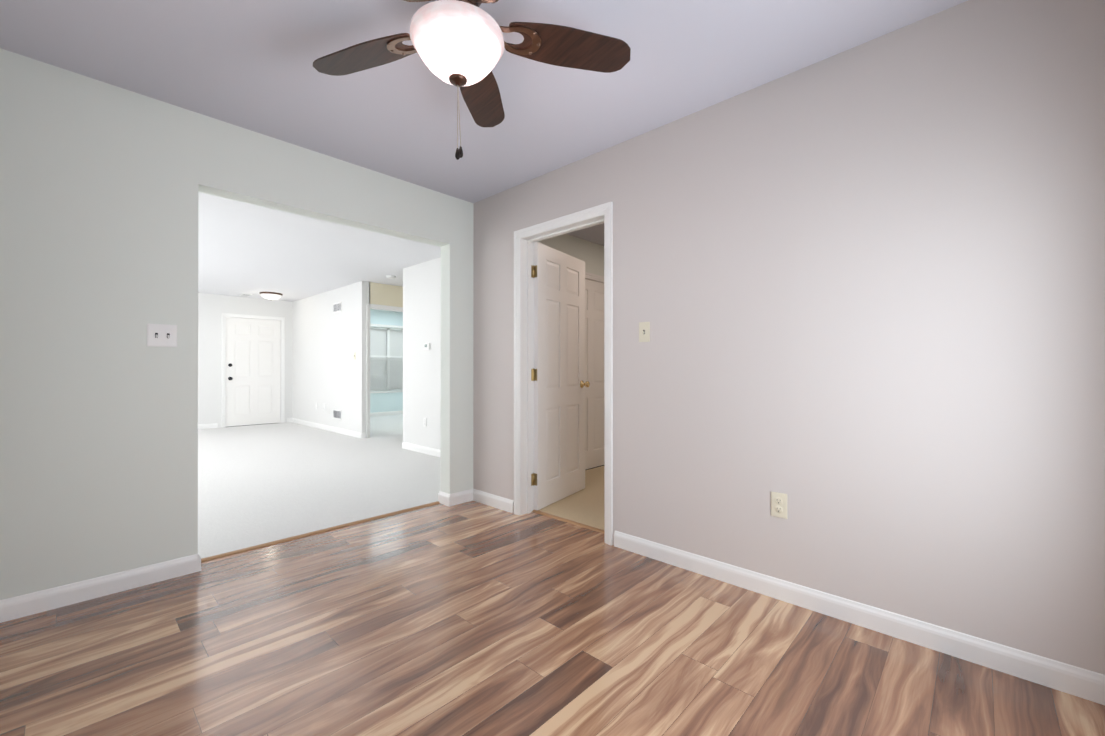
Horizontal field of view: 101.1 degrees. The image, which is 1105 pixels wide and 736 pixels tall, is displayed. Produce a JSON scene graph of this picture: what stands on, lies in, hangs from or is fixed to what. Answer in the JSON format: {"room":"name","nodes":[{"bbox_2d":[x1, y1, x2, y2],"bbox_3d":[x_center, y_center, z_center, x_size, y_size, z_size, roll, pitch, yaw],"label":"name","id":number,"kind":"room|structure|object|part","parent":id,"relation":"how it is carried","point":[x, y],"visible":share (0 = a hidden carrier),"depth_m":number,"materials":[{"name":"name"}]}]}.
{"room":"empty dining room","nodes":[
{"label":"empty dining room","id":0,"kind":"room"},
{"bbox_2d":[198,293,402,427],"bbox_3d":[-5.736,-0.121,8.790,0.130,2.440,7.660,0,0,43],"label":"wall","id":1,"kind":"structure","parent":0,"point":[212,308],"depth_m":8.37,"materials":[{"name":"white paint"}]},
{"bbox_2d":[198,423,217,428],"bbox_3d":[-7.163,1.048,7.164,0.013,0.092,3.080,0,0,43],"label":"baseboard","id":2,"kind":"structure","parent":1,"relation":"attached to","point":[214,425],"depth_m":8.17,"materials":[{"name":"white wood"}]},
{"bbox_2d":[225,317,280,426],"bbox_3d":[-5.713,0.071,8.709,0.108,2.030,0.906,0,0,43],"label":"entry door","id":3,"kind":"structure","parent":1,"relation":"in","point":[253,371],"depth_m":8.70,"materials":[{"name":"white wood"}]},
{"bbox_2d":[221,313,284,427],"bbox_3d":[-5.760,0.045,8.752,0.148,2.107,1.036,0,0,43],"label":"door frame","id":4,"kind":"structure","parent":1,"relation":"attached to","point":[282,319],"depth_m":8.55,"materials":[{"name":"white wood"}]},
{"bbox_2d":[0,48,603,599],"bbox_3d":[-1.040,-0.137,3.419,0.130,2.440,6.260,0,0,43],"label":"wall","id":5,"kind":"structure","parent":0,"point":[102,184],"depth_m":2.20,"materials":[{"name":"paint"}]},
{"bbox_2d":[0,553,200,622],"bbox_3d":[-2.221,1.033,2.071,0.036,0.092,0.985,0,0,43],"label":"baseboard","id":6,"kind":"structure","parent":5,"relation":"attached to","point":[24,605],"depth_m":2.13,"materials":[{"name":"white wood"}]},
{"bbox_2d":[147,324,176,346],"bbox_3d":[-1.980,-0.165,2.307,0.022,0.114,0.116,0,0,43],"label":"light switch","id":7,"kind":"object","parent":5,"relation":"attached to","point":[161,335],"visible":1,"depth_m":2.31,"materials":[{"name":"white plastic"}]},
{"bbox_2d":[438,490,467,504],"bbox_3d":[-0.552,1.039,4.040,0.013,0.092,1.062,0,0,43],"label":"baseboard","id":8,"kind":"structure","parent":5,"relation":"attached to","point":[444,498],"depth_m":3.61,"materials":[{"name":"white wood"}]},
{"bbox_2d":[585,272,603,281],"bbox_3d":[0.428,0.039,4.874,0.017,2.097,0.886,0,0,43],"label":"trim","id":9,"kind":"structure","parent":5,"relation":"attached to","point":[594,276],"depth_m":4.90,"materials":[{"name":"white wood"}]},
{"bbox_2d":[585,279,604,469],"bbox_3d":[0.427,0.066,4.875,0.108,2.022,0.758,0,0,43],"label":"closet door","id":10,"kind":"structure","parent":5,"relation":"in","point":[594,390],"depth_m":4.94,"materials":[{"name":"white wood"}]},
{"bbox_2d":[198,414,439,558],"bbox_3d":[-3.148,1.113,6.356,6.970,0.056,7.400,0,0,43],"label":"floor","id":11,"kind":"structure","parent":0,"point":[261,484],"depth_m":4.36,"materials":[{"name":"white carpet"}]},
{"bbox_2d":[292,257,440,449],"bbox_3d":[-2.679,-0.127,6.859,6.970,2.440,0.130,0,0,43],"label":"wall","id":12,"kind":"structure","parent":0,"point":[328,371],"depth_m":7.15,"materials":[{"name":"white paint"}]},
{"bbox_2d":[290,418,362,437],"bbox_3d":[-4.110,1.051,8.090,3.193,0.092,0.030,0,0,43],"label":"baseboard","id":13,"kind":"structure","parent":12,"relation":"attached to","point":[316,425],"depth_m":7.88,"materials":[{"name":"white wood"}]},
{"bbox_2d":[333,302,341,312],"bbox_3d":[-3.626,-1.019,7.656,0.360,0.165,0.008,0,0,43],"label":"air vent","id":14,"kind":"object","parent":12,"relation":"in","point":[337,307],"visible":0.96,"depth_m":7.65,"materials":[{"name":"white plastic"}]},
{"bbox_2d":[333,409,341,419],"bbox_3d":[-3.626,0.781,7.651,0.360,0.165,0.008,0,0,43],"label":"air vent","id":15,"kind":"object","parent":12,"relation":"in","point":[337,413],"visible":1,"depth_m":7.65,"materials":[{"name":"white plastic"}]},
{"bbox_2d":[402,442,439,456],"bbox_3d":[-1.111,1.042,5.283,2.530,0.092,0.013,0,0,43],"label":"baseboard","id":16,"kind":"structure","parent":12,"relation":"attached to","point":[422,449],"depth_m":5.80,"materials":[{"name":"white wood"}]},
{"bbox_2d":[423,418,426,426],"bbox_3d":[-1.620,0.689,5.766,0.070,0.114,0.009,0,0,43],"label":"outlet","id":17,"kind":"object","parent":12,"relation":"attached to","point":[424,422],"visible":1,"depth_m":5.76,"materials":[{"name":"white plastic"}]},
{"bbox_2d":[424,343,430,349],"bbox_3d":[-1.577,-0.272,5.715,0.130,0.090,0.028,0,0,43],"label":"thermostat","id":18,"kind":"object","parent":12,"relation":"attached to","point":[427,346],"visible":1,"depth_m":5.69,"materials":[{"name":"white plastic"}]},
{"bbox_2d":[369,282,402,306],"bbox_3d":[-1.900,-0.123,8.229,0.130,2.440,2.965,0,0,43],"label":"wall","id":19,"kind":"structure","parent":0,"point":[386,294],"depth_m":7.30,"materials":[{"name":"beige paint"}]},
{"bbox_2d":[366,304,402,437],"bbox_3d":[-2.623,0.046,7.447,0.148,2.097,0.920,0,0,43],"label":"door frame","id":20,"kind":"structure","parent":19,"relation":"attached to","point":[368,306],"depth_m":7.08,"materials":[{"name":"white wood"}]},
{"bbox_2d":[370,309,402,412],"bbox_3d":[-4.139,-0.117,10.344,0.130,2.440,2.950,0,0,43],"label":"wall","id":21,"kind":"structure","parent":0,"point":[384,402],"depth_m":10.55,"materials":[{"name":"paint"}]},
{"bbox_2d":[370,324,402,392],"bbox_3d":[-3.827,-0.215,10.633,0.130,1.577,1.520,0,0,43],"label":"window","id":22,"kind":"structure","parent":21,"relation":"in","point":[392,327],"depth_m":10.64,"materials":[{"name":"white"}]},
{"bbox_2d":[370,355,402,389],"bbox_3d":[-3.827,0.107,10.632,0.030,0.786,1.310,0,0,43],"label":"window blinds","id":23,"kind":"object","parent":22,"relation":"attached to","point":[397,381],"visible":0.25,"depth_m":10.59,"materials":[{"name":"white plastic"}]},
{"bbox_2d":[370,410,402,416],"bbox_3d":[-4.088,1.057,10.292,0.013,0.092,2.950,0,0,43],"label":"baseboard","id":24,"kind":"structure","parent":21,"relation":"attached to","point":[388,412],"depth_m":10.54,"materials":[{"name":"white wood"}]},
{"bbox_2d":[0,0,967,301],"bbox_3d":[-1.825,-1.382,5.121,10.860,0.060,7.660,0,0,43],"label":"ceiling","id":25,"kind":"structure","parent":0,"point":[247,64],"depth_m":2.16,"materials":[{"name":"paint"}]},
{"bbox_2d":[260,292,282,299],"bbox_3d":[-5.062,-1.280,8.175,0.360,0.127,0.360,0,0,43],"label":"light","id":26,"kind":"object","parent":25,"relation":"attached to","point":[271,295],"visible":1,"depth_m":8.07,"materials":[{"name":"white glass"}]},
{"bbox_2d":[386,275,395,278],"bbox_3d":[-2.369,-1.329,6.660,0.140,0.038,0.140,0,0,43],"label":"smoke detector","id":27,"kind":"object","parent":25,"relation":"attached to","point":[390,276],"visible":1,"depth_m":6.61,"materials":[{"name":"white plastic"}]},
{"bbox_2d":[313,0,630,159],"bbox_3d":[-0.344,-1.034,1.517,1.214,0.657,1.189,0,0,43],"label":"ceiling fan","id":28,"kind":"object","parent":25,"relation":"hanging from","point":[462,44],"visible":1,"depth_m":1.60,"materials":[{"name":"brown wood"}]},
{"bbox_3d":[-0.324,-1.065,1.558,0.317,0.152,0.317,0,0,43],"label":"lamp shade","id":29,"kind":"part","parent":28,"relation":"part of","materials":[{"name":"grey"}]},
{"bbox_2d":[0,501,1104,735],"bbox_3d":[-0.335,1.103,1.610,3.630,0.050,2.935,0,0,43],"label":"floor","id":30,"kind":"structure","parent":0,"point":[468,619],"depth_m":1.70,"materials":[{"name":"brown wood"}]},
{"bbox_2d":[201,501,604,561],"bbox_3d":[-0.788,1.075,2.728,1.495,0.011,1.960,0,0,43],"label":"strips","id":31,"kind":"object","parent":30,"relation":"on","point":[369,519],"visible":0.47,"depth_m":3.05,"materials":[{"name":"brown wood"}]},
{"bbox_2d":[539,465,604,529],"bbox_3d":[1.163,1.106,3.840,2.500,0.056,2.365,0,0,43],"label":"floor","id":32,"kind":"structure","parent":0,"point":[586,505],"depth_m":3.59,"materials":[{"name":"beige carpet"}]},
{"bbox_2d":[473,0,1104,674],"bbox_3d":[0.717,-0.140,2.543,3.630,2.440,0.130,0,0,43],"label":"wall","id":33,"kind":"structure","parent":0,"point":[861,288],"depth_m":1.87,"materials":[{"name":"paint"}]},
{"bbox_2d":[468,489,513,512],"bbox_3d":[-0.474,1.037,3.560,0.496,0.092,0.013,0,0,43],"label":"baseboard","id":34,"kind":"structure","parent":33,"relation":"attached to","point":[505,504],"depth_m":3.55,"materials":[{"name":"white wood"}]},
{"bbox_2d":[531,242,589,509],"bbox_3d":[0.068,0.061,3.736,0.181,2.022,0.792,0,0,32],"label":"bedroom door","id":35,"kind":"structure","parent":33,"relation":"in","point":[558,379],"depth_m":3.67,"materials":[{"name":"white wood"}]},
{"bbox_3d":[-0.133,0.056,3.430,0.039,1.670,0.011,0,0,32],"label":"hinge door","id":36,"kind":"part","parent":35,"relation":"part of","materials":[{"name":"gold metal"}]},
{"bbox_3d":[0.252,0.143,4.029,0.181,0.066,0.100,0,0,32],"label":"knob","id":37,"kind":"part","parent":35,"relation":"part of","materials":[{"name":"gold metal"}]},
{"bbox_2d":[514,202,612,544],"bbox_3d":[0.085,0.034,3.125,0.886,2.097,0.148,0,0,43],"label":"door frame","id":38,"kind":"structure","parent":33,"relation":"attached to","point":[606,209],"depth_m":3.35,"materials":[{"name":"white wood"}]},
{"bbox_2d":[639,322,649,341],"bbox_3d":[0.525,-0.208,2.620,0.070,0.114,0.022,0,0,43],"label":"light switch","id":39,"kind":"object","parent":33,"relation":"attached to","point":[644,331],"visible":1,"depth_m":2.62,"materials":[{"name":"beige plastic"}]},
{"bbox_2d":[771,491,786,518],"bbox_3d":[1.059,0.641,2.124,0.070,0.114,0.009,0,0,43],"label":"outlet","id":40,"kind":"object","parent":33,"relation":"attached to","point":[778,504],"visible":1,"depth_m":2.12,"materials":[{"name":"beige plastic"}]},
{"bbox_2d":[614,531,1104,704],"bbox_3d":[1.131,1.033,2.052,2.071,0.092,0.013,0,0,43],"label":"baseboard","id":41,"kind":"structure","parent":33,"relation":"attached to","point":[1086,684],"depth_m":1.82,"materials":[{"name":"white wood"}]}
]}

